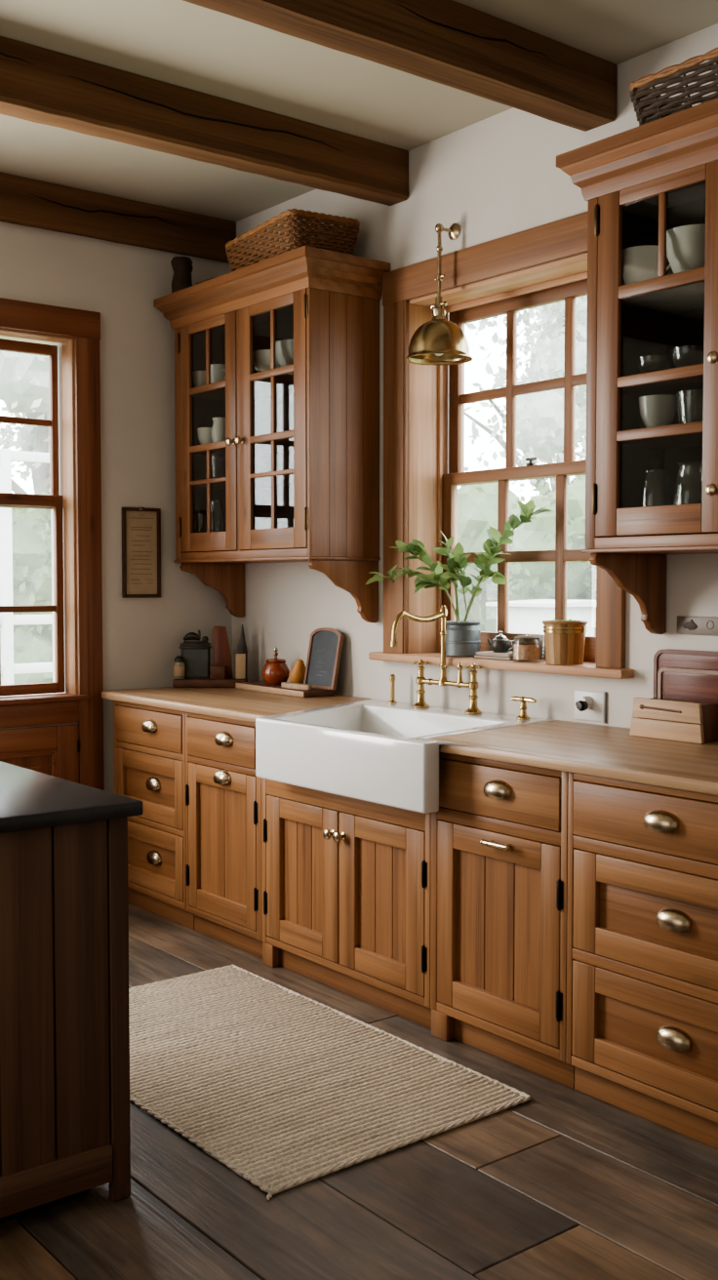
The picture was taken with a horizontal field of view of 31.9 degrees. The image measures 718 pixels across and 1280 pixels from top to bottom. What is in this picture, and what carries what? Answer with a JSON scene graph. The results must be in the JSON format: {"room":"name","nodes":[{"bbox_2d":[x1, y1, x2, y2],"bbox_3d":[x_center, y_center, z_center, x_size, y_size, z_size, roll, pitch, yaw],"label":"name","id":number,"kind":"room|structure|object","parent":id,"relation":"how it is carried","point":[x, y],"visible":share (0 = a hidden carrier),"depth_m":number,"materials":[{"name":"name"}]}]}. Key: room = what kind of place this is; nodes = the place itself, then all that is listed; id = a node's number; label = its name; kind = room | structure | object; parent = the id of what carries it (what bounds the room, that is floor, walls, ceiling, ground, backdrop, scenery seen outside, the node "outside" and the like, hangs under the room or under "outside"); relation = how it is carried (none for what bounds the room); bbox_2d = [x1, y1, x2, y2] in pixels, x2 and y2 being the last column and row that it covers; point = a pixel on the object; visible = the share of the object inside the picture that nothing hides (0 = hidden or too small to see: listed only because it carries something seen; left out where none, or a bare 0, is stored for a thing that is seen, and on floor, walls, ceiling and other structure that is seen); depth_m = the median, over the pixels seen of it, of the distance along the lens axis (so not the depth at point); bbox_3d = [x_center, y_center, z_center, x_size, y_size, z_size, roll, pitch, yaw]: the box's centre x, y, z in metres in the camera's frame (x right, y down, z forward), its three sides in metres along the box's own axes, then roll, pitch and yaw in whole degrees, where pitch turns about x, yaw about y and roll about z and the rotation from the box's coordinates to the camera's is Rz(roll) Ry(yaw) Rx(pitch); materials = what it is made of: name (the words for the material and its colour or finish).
{"room":"kitchen","nodes":[
{"label":"kitchen","id":0,"kind":"room"},
{"bbox_2d":[0,221,232,793],"bbox_3d":[-2.714,-0.281,4.380,5.200,3.160,0.250,-2,3,-38],"label":"wall","id":1,"kind":"structure","parent":0,"point":[142,637],"depth_m":5.54,"materials":[{"name":"paint"}]},
{"bbox_2d":[0,297,104,790],"bbox_3d":[-1.611,-0.124,5.179,1.133,2.550,0.219,-2,3,-38],"label":"window","id":2,"kind":"structure","parent":1,"relation":"in","point":[77,533],"depth_m":5.41,"materials":[{"name":"red wood"}]},
{"bbox_2d":[0,700,79,783],"bbox_3d":[-1.565,0.703,5.159,0.903,0.862,0.029,-2,3,-38],"label":"wall paneling","id":3,"kind":"structure","parent":2,"relation":"attached to","point":[52,750],"depth_m":5.32,"materials":[{"name":"red wood"}]},
{"bbox_2d":[121,507,160,598],"bbox_3d":[-0.968,-0.390,5.588,0.188,0.402,0.020,-2,3,-38],"label":"framed print","id":4,"kind":"object","parent":1,"relation":"attached to","point":[140,526],"visible":1,"depth_m":5.59,"materials":[{"name":"paper"}]},
{"bbox_2d":[0,902,717,1279],"bbox_3d":[-0.648,1.357,1.848,5.200,0.100,6.400,-2,3,-38],"label":"floor","id":5,"kind":"structure","parent":0,"point":[564,1182],"depth_m":2.79,"materials":[{"name":"brown wood"}]},
{"bbox_2d":[0,760,142,1223],"bbox_3d":[-1.328,0.802,2.977,1.128,0.904,1.308,-2,3,-38],"label":"kitchen island","id":6,"kind":"object","parent":5,"relation":"on","point":[65,1127],"visible":1,"depth_m":2.73,"materials":[{"name":"wood"}]},
{"bbox_2d":[113,700,194,929],"bbox_3d":[-0.633,0.700,5.410,0.693,0.883,0.605,-2,3,-38],"label":"base cabinet","id":7,"kind":"object","parent":5,"relation":"on","point":[149,741],"visible":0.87,"depth_m":5.18,"materials":[{"name":"brown wood"}]},
{"bbox_2d":[185,712,262,958],"bbox_3d":[-0.278,0.721,4.962,0.693,0.883,0.536,-2,3,-38],"label":"base cabinet","id":8,"kind":"object","parent":5,"relation":"on","point":[223,788],"visible":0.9,"depth_m":4.78,"materials":[{"name":"brown wood"}]},
{"bbox_2d":[101,686,371,722],"bbox_3d":[-0.452,0.251,5.164,0.710,0.035,1.282,-2,3,-38],"label":"countertop","id":9,"kind":"structure","parent":8,"relation":"on","point":[241,704],"depth_m":5.02,"materials":[{"name":"brown wood"}]},
{"bbox_2d":[172,678,247,687],"bbox_3d":[-0.667,0.192,5.646,0.325,0.038,0.118,0,3,0],"label":"wooden tray","id":10,"kind":"object","parent":9,"relation":"on","point":[186,682],"visible":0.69,"depth_m":5.59,"materials":[{"name":"brown wood"}]},
{"bbox_2d":[173,655,184,679],"bbox_3d":[-0.804,0.122,5.608,0.049,0.104,0.049,-2,3,-38],"label":"jar","id":11,"kind":"object","parent":10,"relation":"on","point":[179,665],"visible":1,"depth_m":5.59,"materials":[{"name":"beige glass"}]},
{"bbox_2d":[179,629,211,678],"bbox_3d":[-0.738,0.062,5.665,0.140,0.218,0.068,0,3,0],"label":"canister","id":12,"kind":"object","parent":10,"relation":"on","point":[195,654],"visible":0.9,"depth_m":5.64,"materials":[{"name":"metal"}]},
{"bbox_2d":[209,665,226,679],"bbox_3d":[-0.631,0.144,5.617,0.067,0.060,0.047,0,3,0],"label":"box","id":13,"kind":"object","parent":10,"relation":"on","point":[216,671],"visible":1,"depth_m":5.59,"materials":[{"name":"brown wood"}]},
{"bbox_2d":[212,625,232,678],"bbox_3d":[-0.617,0.054,5.656,0.090,0.236,0.018,0,3,0],"label":"cutting board","id":14,"kind":"object","parent":10,"relation":"on","point":[221,651],"visible":0.8,"depth_m":5.65,"materials":[{"name":"brown wood"}]},
{"bbox_2d":[235,653,245,679],"bbox_3d":[-0.531,0.117,5.629,0.044,0.112,0.030,0,3,0],"label":"block","id":15,"kind":"object","parent":10,"relation":"on","point":[240,659],"visible":1,"depth_m":5.61,"materials":[{"name":"beige wood"}]},
{"bbox_2d":[235,624,247,678],"bbox_3d":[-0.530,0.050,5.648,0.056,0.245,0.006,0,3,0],"label":"glass bottle","id":16,"kind":"object","parent":10,"relation":"on","point":[242,646],"visible":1,"depth_m":5.64,"materials":[{"name":"glass"}]},
{"bbox_2d":[235,680,333,697],"bbox_3d":[-0.326,0.210,5.378,0.150,0.026,0.560,-2,3,-35],"label":"board","id":17,"kind":"object","parent":9,"relation":"on","point":[260,686],"visible":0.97,"depth_m":5.26,"materials":[{"name":"brown wood"}]},
{"bbox_2d":[262,647,289,684],"bbox_3d":[-0.361,0.112,5.448,0.120,0.162,0.120,-2,3,-38],"label":"terracotta pot","id":18,"kind":"object","parent":17,"relation":"on","point":[275,671],"visible":0.99,"depth_m":5.41,"materials":[{"name":"orange ceramic"}]},
{"bbox_2d":[280,681,311,689],"bbox_3d":[-0.262,0.192,5.230,0.050,0.022,0.188,-2,3,-38],"label":"wooden block","id":19,"kind":"object","parent":17,"relation":"on","point":[298,686],"visible":1,"depth_m":5.20,"materials":[{"name":"beige wood"}]},
{"bbox_2d":[288,659,305,683],"bbox_3d":[-0.261,0.138,5.372,0.080,0.116,0.082,-2,3,-38],"label":"gourd","id":20,"kind":"object","parent":17,"relation":"on","point":[297,673],"visible":0.82,"depth_m":5.34,"materials":[{"name":"orange food"}]},
{"bbox_2d":[303,627,343,690],"bbox_3d":[-0.149,0.076,5.251,0.064,0.256,0.195,-2,4,-42],"label":"chalkboard","id":21,"kind":"object","parent":17,"relation":"on","point":[325,646],"visible":0.99,"depth_m":5.25,"materials":[{"name":"brown wood"}]},
{"bbox_2d":[128,964,530,1199],"bbox_3d":[-0.330,1.216,3.680,0.871,0.013,1.502,-2,3,-38],"label":"jute rug","id":22,"kind":"object","parent":5,"relation":"on","point":[285,1090],"visible":0.84,"depth_m":3.47,"materials":[{"name":"beige wicker"}]},
{"bbox_2d":[261,778,431,1029],"bbox_3d":[0.175,0.836,4.395,0.695,0.704,0.918,-2,3,-38],"label":"base cabinet","id":23,"kind":"object","parent":5,"relation":"on","point":[345,881],"visible":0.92,"depth_m":4.16,"materials":[{"name":"brown wood"}]},
{"bbox_2d":[430,752,574,1088],"bbox_3d":[0.634,0.774,3.813,0.693,0.883,0.555,-2,3,-38],"label":"base cabinet","id":24,"kind":"object","parent":5,"relation":"on","point":[499,830],"visible":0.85,"depth_m":3.61,"materials":[{"name":"brown wood"}]},
{"bbox_2d":[565,772,717,1149],"bbox_3d":[1.008,0.795,3.343,0.693,0.883,0.643,-2,3,-38],"label":"base cabinet","id":25,"kind":"object","parent":5,"relation":"on","point":[642,921],"visible":0.97,"depth_m":3.20,"materials":[{"name":"brown wood"}]},
{"bbox_2d":[429,720,717,796],"bbox_3d":[0.813,0.325,3.572,0.706,0.035,1.318,-2,3,-38],"label":"countertop","id":26,"kind":"structure","parent":25,"relation":"on","point":[576,747],"depth_m":3.50,"materials":[{"name":"brown wood"}]},
{"bbox_2d":[255,698,552,813],"bbox_3d":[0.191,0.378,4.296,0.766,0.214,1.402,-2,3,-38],"label":"farmhouse sink","id":27,"kind":"object","parent":26,"relation":"in","point":[379,751],"visible":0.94,"depth_m":4.11,"materials":[{"name":"white ceramic"}]},
{"bbox_2d":[388,674,397,703],"bbox_3d":[0.130,0.189,4.888,0.036,0.113,0.036,-2,3,-38],"label":"soap dispenser","id":28,"kind":"object","parent":27,"relation":"on","point":[392,676],"visible":1,"depth_m":4.88,"materials":[{"name":"gold metal"}]},
{"bbox_2d":[390,604,481,714],"bbox_3d":[0.236,0.067,4.547,0.283,0.388,0.350,-2,3,-38],"label":"tap","id":29,"kind":"object","parent":27,"relation":"on","point":[442,614],"visible":1,"depth_m":4.58,"materials":[{"name":"gold metal"}]},
{"bbox_2d":[510,696,536,719],"bbox_3d":[0.567,0.233,4.330,0.047,0.076,0.114,-2,3,-38],"label":"tap","id":30,"kind":"object","parent":27,"relation":"on","point":[523,706],"visible":1,"depth_m":4.32,"materials":[{"name":"gold metal"}]},
{"bbox_2d":[629,697,717,743],"bbox_3d":[0.950,0.238,3.778,0.099,0.118,0.266,-2,3,-38],"label":"wooden crate","id":31,"kind":"object","parent":26,"relation":"on","point":[693,722],"visible":1,"depth_m":3.72,"materials":[{"name":"brown wood"}]},
{"bbox_2d":[653,648,717,698],"bbox_3d":[1.040,0.164,3.821,0.024,0.261,0.338,-2,3,-38],"label":"serving tray","id":32,"kind":"object","parent":26,"relation":"on","point":[665,658],"visible":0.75,"depth_m":3.86,"materials":[{"name":"brown wood"}]},
{"bbox_2d":[657,667,717,703],"bbox_3d":[1.017,0.192,3.804,0.024,0.207,0.258,-2,3,-38],"label":"serving tray","id":33,"kind":"object","parent":26,"relation":"on","point":[673,683],"visible":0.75,"depth_m":3.81,"materials":[{"name":"brown wood"}]},
{"bbox_2d":[0,0,717,222],"bbox_3d":[-0.644,-1.816,1.737,5.650,0.150,6.850,-2,3,-38],"label":"ceiling","id":34,"kind":"structure","parent":0,"point":[180,43],"depth_m":4.11,"materials":[{"name":"paint"}]},
{"bbox_2d":[0,172,236,262],"bbox_3d":[-2.619,-1.760,4.189,5.196,0.184,0.057,-2,3,-38],"label":"ceiling beam","id":35,"kind":"structure","parent":34,"relation":"attached to","point":[23,201],"depth_m":5.39,"materials":[{"name":"brown wood"}]},
{"bbox_2d":[0,36,408,205],"bbox_3d":[-1.884,-1.714,3.264,5.196,0.190,0.133,-2,3,-38],"label":"ceiling beam","id":36,"kind":"structure","parent":34,"relation":"attached to","point":[39,85],"depth_m":4.24,"materials":[{"name":"brown wood"}]},
{"bbox_2d":[182,0,616,131],"bbox_3d":[-1.254,-1.681,2.469,5.196,0.182,0.153,-2,3,-38],"label":"ceiling beam","id":37,"kind":"structure","parent":34,"relation":"attached to","point":[450,43],"depth_m":3.62,"materials":[{"name":"brown wood"}]},
{"bbox_2d":[230,23,717,728],"bbox_3d":[1.409,-0.243,3.567,0.250,3.160,6.650,-2,3,-38],"label":"wall","id":38,"kind":"structure","parent":0,"point":[498,176],"depth_m":4.58,"materials":[{"name":"paint"}]},
{"bbox_2d":[154,245,390,623],"bbox_3d":[-0.393,-0.788,5.279,0.414,1.416,1.143,-2,3,-38],"label":"upper cabinet","id":39,"kind":"object","parent":38,"relation":"attached to","point":[300,447],"visible":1,"depth_m":5.01,"materials":[{"name":"brown wood"}]},
{"bbox_2d":[170,256,193,292],"bbox_3d":[-0.782,-1.600,5.546,0.095,0.179,0.097,-2,3,-38],"label":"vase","id":40,"kind":"object","parent":39,"relation":"on","point":[181,266],"visible":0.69,"depth_m":5.51,"materials":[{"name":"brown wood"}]},
{"bbox_2d":[192,370,205,387],"bbox_3d":[-0.696,-1.143,5.559,0.090,0.084,0.090,-2,3,-38],"label":"cup","id":41,"kind":"object","parent":39,"relation":"on","point":[198,377],"visible":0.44,"depth_m":5.52,"materials":[{"name":"white ceramic"}]},
{"bbox_2d":[193,513,206,533],"bbox_3d":[-0.706,-0.516,5.592,0.068,0.100,0.068,-2,3,-38],"label":"drinking glass","id":42,"kind":"object","parent":39,"relation":"on","point":[193,513],"visible":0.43,"depth_m":5.58,"materials":[{"name":"clear glass"}]},
{"bbox_2d":[197,427,212,444],"bbox_3d":[-0.661,-0.890,5.534,0.108,0.084,0.108,0,3,7],"label":"coffee cup","id":43,"kind":"object","parent":39,"relation":"on","point":[204,433],"visible":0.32,"depth_m":5.50,"materials":[{"name":"white ceramic"}]},
{"bbox_2d":[210,363,225,383],"bbox_3d":[-0.612,-1.143,5.449,0.096,0.094,0.106,0,3,1],"label":"cup","id":44,"kind":"object","parent":39,"relation":"on","point":[218,371],"visible":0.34,"depth_m":5.41,"materials":[{"name":"white ceramic"}]},
{"bbox_2d":[210,453,225,478],"bbox_3d":[-0.618,-0.754,5.479,0.072,0.110,0.072,-2,3,-38],"label":"drinking glass","id":45,"kind":"object","parent":39,"relation":"on","point":[212,454],"visible":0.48,"depth_m":5.47,"materials":[{"name":"clear glass"}]},
{"bbox_2d":[211,417,225,442],"bbox_3d":[-0.601,-0.902,5.441,0.080,0.118,0.080,-2,3,-38],"label":"jug","id":46,"kind":"object","parent":39,"relation":"on","point":[219,425],"visible":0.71,"depth_m":5.41,"materials":[{"name":"white ceramic"}]},
{"bbox_2d":[218,500,223,531],"bbox_3d":[-0.632,-0.536,5.491,0.072,0.150,0.072,-2,3,-38],"label":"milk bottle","id":47,"kind":"object","parent":39,"relation":"on","point":[219,500],"visible":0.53,"depth_m":5.49,"materials":[{"name":"clear glass"}]},
{"bbox_2d":[192,473,293,488],"bbox_3d":[-0.359,-0.680,5.311,0.305,0.020,0.960,-2,3,-38],"label":"shelf","id":48,"kind":"object","parent":39,"relation":"attached to","point":[286,481],"depth_m":5.46,"materials":[{"name":"brown wood"}]},
{"bbox_2d":[192,437,293,456],"bbox_3d":[-0.359,-0.826,5.305,0.305,0.020,0.960,-2,3,-38],"label":"shelf","id":49,"kind":"object","parent":39,"relation":"attached to","point":[284,447],"depth_m":5.43,"materials":[{"name":"brown wood"}]},
{"bbox_2d":[192,371,293,400],"bbox_3d":[-0.359,-1.078,5.293,0.305,0.020,0.960,-2,3,-38],"label":"shelf","id":50,"kind":"object","parent":39,"relation":"attached to","point":[284,383],"depth_m":5.43,"materials":[{"name":"brown wood"}]},
{"bbox_2d":[252,349,279,372],"bbox_3d":[-0.364,-1.137,5.197,0.156,0.104,0.156,-2,3,-38],"label":"cup","id":51,"kind":"object","parent":39,"relation":"on","point":[261,358],"visible":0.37,"depth_m":5.14,"materials":[{"name":"white ceramic"}]},
{"bbox_2d":[275,339,293,366],"bbox_3d":[-0.259,-1.138,5.063,0.164,0.120,0.164,-2,3,-38],"label":"cup","id":52,"kind":"object","parent":39,"relation":"on","point":[284,348],"visible":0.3,"depth_m":5.00,"materials":[{"name":"white ceramic"}]},
{"bbox_2d":[225,208,359,272],"bbox_3d":[-0.280,-1.579,5.131,0.329,0.174,0.619,-2,3,-31],"label":"wicker basket","id":53,"kind":"object","parent":39,"relation":"on","point":[342,238],"visible":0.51,"depth_m":4.91,"materials":[{"name":"brown wicker"}]},
{"bbox_2d":[404,223,473,365],"bbox_3d":[0.294,-1.284,4.601,0.248,0.507,0.248,-2,3,-38],"label":"wall lamp","id":54,"kind":"object","parent":38,"relation":"attached to","point":[438,341],"visible":1,"depth_m":4.56,"materials":[{"name":"gold metal"}]},
{"bbox_2d":[368,211,634,679],"bbox_3d":[0.559,-0.663,4.571,0.312,1.523,1.288,-2,3,-38],"label":"window","id":55,"kind":"structure","parent":38,"relation":"in","point":[546,263],"depth_m":4.77,"materials":[{"name":"brown wood"}]},
{"bbox_2d":[365,499,552,657],"bbox_3d":[0.378,-0.225,4.678,0.783,0.576,0.198,2,4,42],"label":"potted plant","id":56,"kind":"object","parent":55,"relation":"on","point":[462,637],"visible":1,"depth_m":4.66,"materials":[{"name":"plant"}]},
{"bbox_2d":[473,654,519,660],"bbox_3d":[0.531,0.061,4.577,0.140,0.012,0.190,-2,3,-38],"label":"book","id":57,"kind":"object","parent":55,"relation":"on","point":[474,656],"visible":0.55,"depth_m":4.52,"materials":[{"name":"paper"}]},
{"bbox_2d":[475,650,513,656],"bbox_3d":[0.531,0.050,4.576,0.130,0.010,0.170,-2,3,-38],"label":"book","id":58,"kind":"object","parent":57,"relation":"on","point":[489,653],"visible":0.68,"depth_m":4.54,"materials":[{"name":"paper"}]},
{"bbox_2d":[487,630,513,652],"bbox_3d":[0.517,0.004,4.581,0.075,0.078,0.090,-1,3,-11],"label":"teapot","id":59,"kind":"object","parent":58,"relation":"on","point":[500,643],"visible":0.98,"depth_m":4.56,"materials":[{"name":"metal"}]},
{"bbox_2d":[512,635,541,661],"bbox_3d":[0.592,0.029,4.426,0.104,0.090,0.104,-2,3,-38],"label":"storage jar","id":60,"kind":"object","parent":55,"relation":"on","point":[528,650],"visible":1,"depth_m":4.39,"materials":[{"name":"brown glass"}]},
{"bbox_2d":[541,618,588,664],"bbox_3d":[0.704,0.004,4.296,0.156,0.152,0.156,-2,3,-38],"label":"metal bucket","id":61,"kind":"object","parent":55,"relation":"on","point":[564,640],"visible":1,"depth_m":4.24,"materials":[{"name":"gold metal"}]},
{"bbox_2d":[574,690,606,723],"bbox_3d":[0.750,0.222,4.168,0.062,0.104,0.137,-2,3,-38],"label":"wall outlet","id":62,"kind":"object","parent":38,"relation":"attached to","point":[588,705],"visible":1,"depth_m":4.16,"materials":[{"name":"white plastic"}]},
{"bbox_2d":[578,695,593,709],"bbox_3d":[0.753,0.209,4.178,0.030,0.044,0.044,-2,3,-38],"label":"knob","id":63,"kind":"object","parent":62,"relation":"attached to","point":[586,700],"depth_m":4.17,"materials":[{"name":"plastic"}]},
{"bbox_2d":[556,98,717,634],"bbox_3d":[1.088,-0.702,3.413,0.414,1.416,1.116,-2,3,-38],"label":"upper cabinet","id":64,"kind":"object","parent":38,"relation":"attached to","point":[637,184],"visible":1,"depth_m":3.64,"materials":[{"name":"brown wood"}]},
{"bbox_2d":[622,244,671,284],"bbox_3d":[0.832,-1.072,3.662,0.149,0.118,0.149,0,3,5],"label":"bowl","id":65,"kind":"object","parent":64,"relation":"on","point":[639,262],"visible":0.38,"depth_m":3.60,"materials":[{"name":"white ceramic"}]},
{"bbox_2d":[636,355,672,373],"bbox_3d":[0.852,-0.784,3.623,0.104,0.058,0.104,-2,3,-38],"label":"glass bowl","id":66,"kind":"object","parent":64,"relation":"on","point":[670,359],"visible":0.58,"depth_m":3.62,"materials":[{"name":"clear glass"}]},
{"bbox_2d":[638,458,672,507],"bbox_3d":[0.859,-0.451,3.635,0.096,0.150,0.096,-2,3,-38],"label":"glass jar","id":67,"kind":"object","parent":64,"relation":"on","point":[653,469],"visible":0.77,"depth_m":3.63,"materials":[{"name":"clear glass"}]},
{"bbox_2d":[638,394,677,427],"bbox_3d":[0.862,-0.650,3.616,0.112,0.098,0.112,-2,3,-38],"label":"cup","id":68,"kind":"object","parent":64,"relation":"on","point":[660,410],"visible":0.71,"depth_m":3.58,"materials":[{"name":"white ceramic"}]},
{"bbox_2d":[620,432,702,449],"bbox_3d":[1.122,-0.582,3.446,0.305,0.020,0.933,-2,3,-38],"label":"shelf","id":69,"kind":"object","parent":64,"relation":"attached to","point":[694,441],"depth_m":3.74,"materials":[{"name":"brown wood"}]},
{"bbox_2d":[620,375,703,397],"bbox_3d":[1.122,-0.736,3.439,0.305,0.020,0.933,-2,3,-38],"label":"shelf","id":70,"kind":"object","parent":64,"relation":"attached to","point":[669,387],"depth_m":3.68,"materials":[{"name":"brown wood"}]},
{"bbox_2d":[621,280,704,316],"bbox_3d":[1.122,-0.992,3.427,0.305,0.020,0.933,-2,3,-38],"label":"shelf","id":71,"kind":"object","parent":64,"relation":"attached to","point":[686,300],"depth_m":3.70,"materials":[{"name":"brown wood"}]},
{"bbox_2d":[629,47,717,125],"bbox_3d":[1.101,-1.494,3.391,0.319,0.164,0.719,-2,3,-38],"label":"wicker basket","id":72,"kind":"object","parent":64,"relation":"on","point":[649,105],"visible":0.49,"depth_m":3.45,"materials":[{"name":"brown wicker"}]},
{"bbox_2d":[666,224,705,273],"bbox_3d":[0.943,-1.074,3.522,0.177,0.134,0.177,-2,3,-38],"label":"bowl","id":73,"kind":"object","parent":64,"relation":"on","point":[685,244],"visible":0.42,"depth_m":3.46,"materials":[{"name":"white ceramic"}]},
{"bbox_2d":[671,345,700,367],"bbox_3d":[0.932,-0.784,3.521,0.112,0.066,0.112,-2,3,-38],"label":"glass bowl","id":74,"kind":"object","parent":64,"relation":"on","point":[672,351],"visible":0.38,"depth_m":3.52,"materials":[{"name":"clear glass"}]},
{"bbox_2d":[673,461,699,504],"bbox_3d":[0.939,-0.435,3.535,0.104,0.128,0.104,-2,3,-38],"label":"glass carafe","id":75,"kind":"object","parent":64,"relation":"on","point":[679,463],"visible":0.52,"depth_m":3.54,"materials":[{"name":"clear glass"}]},
{"bbox_2d":[676,389,703,423],"bbox_3d":[0.939,-0.645,3.519,0.098,0.098,0.100,-2,3,-38],"label":"glass tumbler","id":76,"kind":"object","parent":64,"relation":"on","point":[677,393],"visible":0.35,"depth_m":3.52,"materials":[{"name":"clear glass"}]},
{"bbox_2d":[677,615,717,636],"bbox_3d":[1.062,-0.042,3.805,0.008,0.056,0.240,-2,3,-38],"label":"plate","id":77,"kind":"object","parent":38,"relation":"attached to","point":[694,625],"visible":1,"depth_m":3.83,"materials":[{"name":"grey metal"}]},
{"label":"outside","id":78,"kind":"structure","parent":0,"visible":0},
{"bbox_3d":[1.836,0.648,27.038,110.000,0.100,90.000,-2,3,-38],"label":"lawn","id":79,"kind":"structure","parent":78,"visible":0},
{"bbox_2d":[0,350,49,511],"bbox_3d":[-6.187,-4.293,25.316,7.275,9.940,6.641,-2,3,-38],"label":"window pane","id":80,"kind":"object","parent":79,"relation":"on","point":[23,377],"visible":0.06,"depth_m":23.25,"materials":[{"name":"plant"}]},
{"bbox_2d":[0,448,52,684],"bbox_3d":[-2.936,-0.224,11.712,6.850,3.049,0.100,-2,3,-38],"label":"fence","id":81,"kind":"object","parent":79,"relation":"on","point":[8,620],"visible":0.11,"depth_m":11.44,"materials":[{"name":"white paint"}]},
{"bbox_2d":[11,492,52,683],"bbox_3d":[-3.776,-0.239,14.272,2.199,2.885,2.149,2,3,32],"label":"window pane","id":82,"kind":"object","parent":79,"relation":"on","point":[31,533],"visible":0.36,"depth_m":13.43,"materials":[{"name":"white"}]},
{"bbox_2d":[39,490,50,527],"bbox_3d":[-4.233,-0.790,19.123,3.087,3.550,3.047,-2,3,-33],"label":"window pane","id":83,"kind":"object","parent":79,"relation":"on","point":[46,514],"visible":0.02,"depth_m":18.54,"materials":[{"name":"glass"}]},
{"bbox_2d":[457,466,521,632],"bbox_3d":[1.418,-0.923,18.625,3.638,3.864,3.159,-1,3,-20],"label":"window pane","id":84,"kind":"object","parent":79,"relation":"on","point":[477,504],"visible":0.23,"depth_m":17.48,"materials":[{"name":"glass"}]},
{"bbox_2d":[464,295,587,495],"bbox_3d":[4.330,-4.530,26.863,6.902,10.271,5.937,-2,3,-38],"label":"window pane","id":85,"kind":"object","parent":79,"relation":"on","point":[540,416],"visible":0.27,"depth_m":24.64,"materials":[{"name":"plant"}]},
{"bbox_2d":[485,599,596,636],"bbox_3d":[2.022,0.388,13.658,0.860,1.649,0.960,-2,3,-38],"label":"garden shed","id":86,"kind":"object","parent":79,"relation":"on","point":[524,616],"visible":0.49,"depth_m":13.37,"materials":[{"name":"white paint"}]},
{"bbox_2d":[490,475,596,636],"bbox_3d":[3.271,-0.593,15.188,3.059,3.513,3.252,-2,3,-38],"label":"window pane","id":87,"kind":"object","parent":79,"relation":"on","point":[534,580],"visible":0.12,"depth_m":14.62,"materials":[{"name":"glass"}]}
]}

